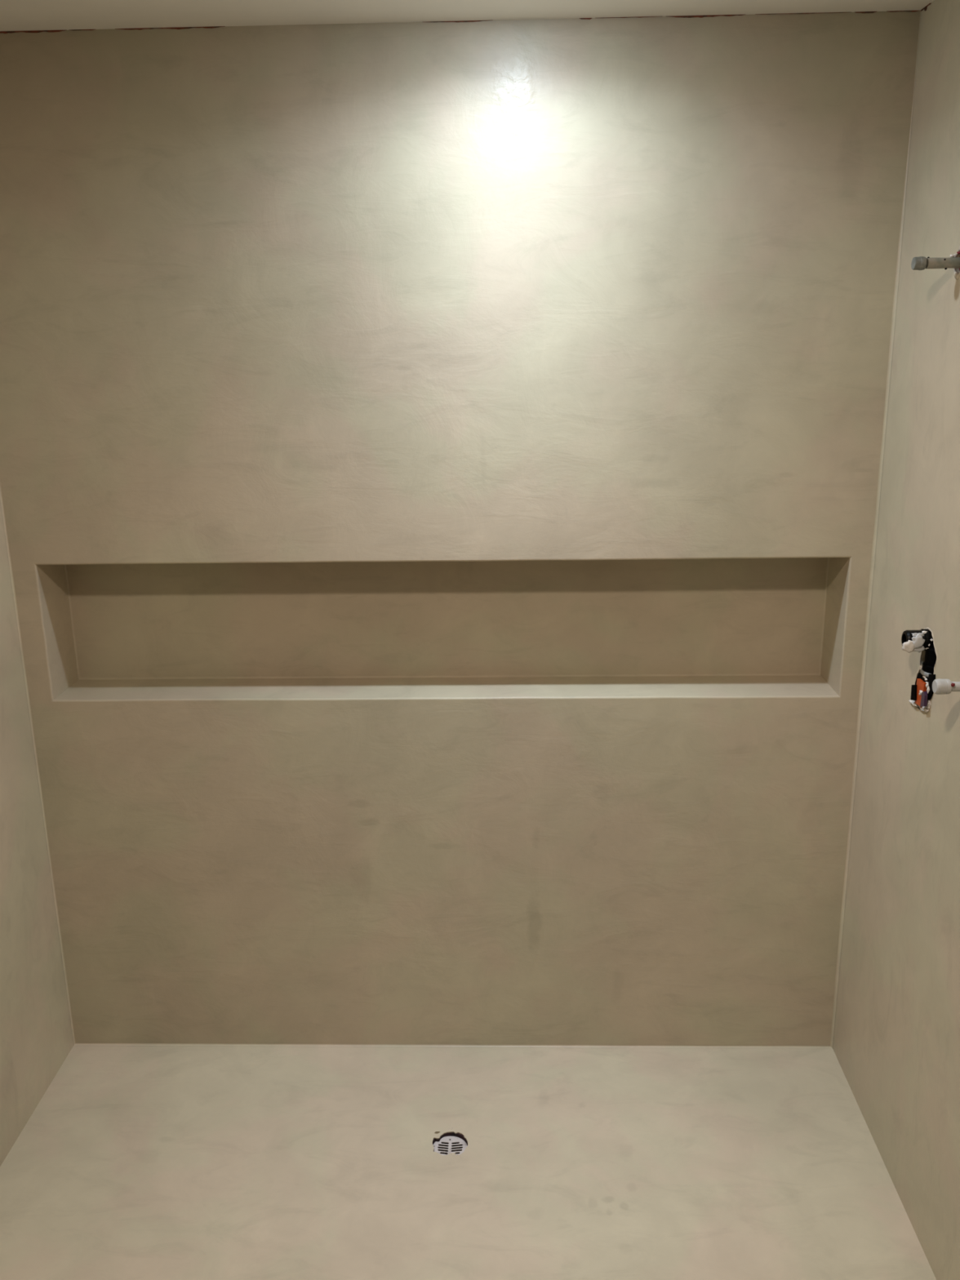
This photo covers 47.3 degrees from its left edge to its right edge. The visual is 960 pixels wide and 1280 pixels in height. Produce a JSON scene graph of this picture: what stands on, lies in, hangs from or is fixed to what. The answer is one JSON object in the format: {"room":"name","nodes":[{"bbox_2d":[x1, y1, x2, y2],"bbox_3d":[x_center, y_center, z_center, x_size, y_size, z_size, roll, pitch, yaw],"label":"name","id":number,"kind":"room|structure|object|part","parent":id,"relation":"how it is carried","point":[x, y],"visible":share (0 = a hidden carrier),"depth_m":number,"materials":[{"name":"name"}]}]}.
{"room":"bathroom shower","nodes":[
{"label":"bathroom shower","id":0,"kind":"room"},
{"bbox_2d":[0,482,75,1166],"bbox_3d":[-1.176,0.073,2.017,0.155,2.400,1.550,0,16,2],"label":"wall","id":1,"kind":"structure","parent":0,"point":[37,1032],"depth_m":2.59,"materials":[{"name":"beige paint"}]},
{"bbox_2d":[0,10,919,1045],"bbox_3d":[-0.095,-0.119,2.635,1.985,2.400,0.200,0,16,2],"label":"wall","id":2,"kind":"structure","parent":0,"point":[439,461],"depth_m":2.48,"materials":[{"name":"beige paint"}]},
{"bbox_2d":[0,2,931,33],"bbox_3d":[-0.090,-1.235,2.184,1.936,0.007,0.055,0,16,2],"label":"trim","id":3,"kind":"structure","parent":2,"relation":"attached to","point":[926,6],"depth_m":2.21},
{"bbox_2d":[0,0,934,31],"bbox_3d":[-0.160,-0.732,0.199,4.700,0.124,4.550,0,16,2],"label":"ceiling","id":4,"kind":"structure","parent":0,"point":[15,15],"depth_m":2.13,"materials":[{"name":"paint"}]},
{"bbox_2d":[0,1043,936,1279],"bbox_3d":[-0.124,1.701,0.894,4.700,0.156,4.550,0,16,2],"label":"floor","id":5,"kind":"structure","parent":0,"point":[135,1161],"depth_m":2.44,"materials":[{"name":"beige concrete"}]},
{"bbox_2d":[432,1124,467,1155],"bbox_3d":[-0.070,1.201,2.536,0.092,0.087,0.098,-8,17,-23],"label":"floor drain","id":6,"kind":"object","parent":5,"relation":"on","point":[449,1143],"visible":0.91,"depth_m":2.54,"materials":[{"name":"plastic"}]},
{"bbox_2d":[830,0,959,1279],"bbox_3d":[0.952,0.059,1.956,0.158,2.400,1.550,0,16,2],"label":"wall","id":7,"kind":"structure","parent":0,"point":[895,1039],"depth_m":2.23,"materials":[{"name":"beige paint"}]},
{"bbox_2d":[901,628,936,712],"bbox_3d":[0.905,0.061,2.186,0.144,0.171,0.115,0,16,2],"label":"shower valve","id":8,"kind":"object","parent":7,"relation":"attached to","point":[918,641],"visible":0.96,"depth_m":2.16,"materials":[{"name":"black plastic"}]},
{"bbox_3d":[0.881,0.106,2.191,0.008,0.053,0.040,0,16,2],"label":"guard plate","id":9,"kind":"part","parent":8,"relation":"part of","materials":[{"name":"orange plastic"}]},
{"bbox_2d":[911,250,959,270],"bbox_3d":[0.853,-0.690,2.006,0.118,0.040,0.040,0,16,2],"label":"pipe","id":10,"kind":"object","parent":7,"relation":"attached to","point":[921,263],"visible":1,"depth_m":2.00,"materials":[{"name":"grey plastic"}]},
{"bbox_2d":[932,679,959,694],"bbox_3d":[0.866,0.083,1.966,0.100,0.028,0.028,0,16,2],"label":"pipe","id":11,"kind":"object","parent":7,"relation":"attached to","point":[940,686],"visible":1,"depth_m":1.96,"materials":[{"name":"white plastic"}]}
]}

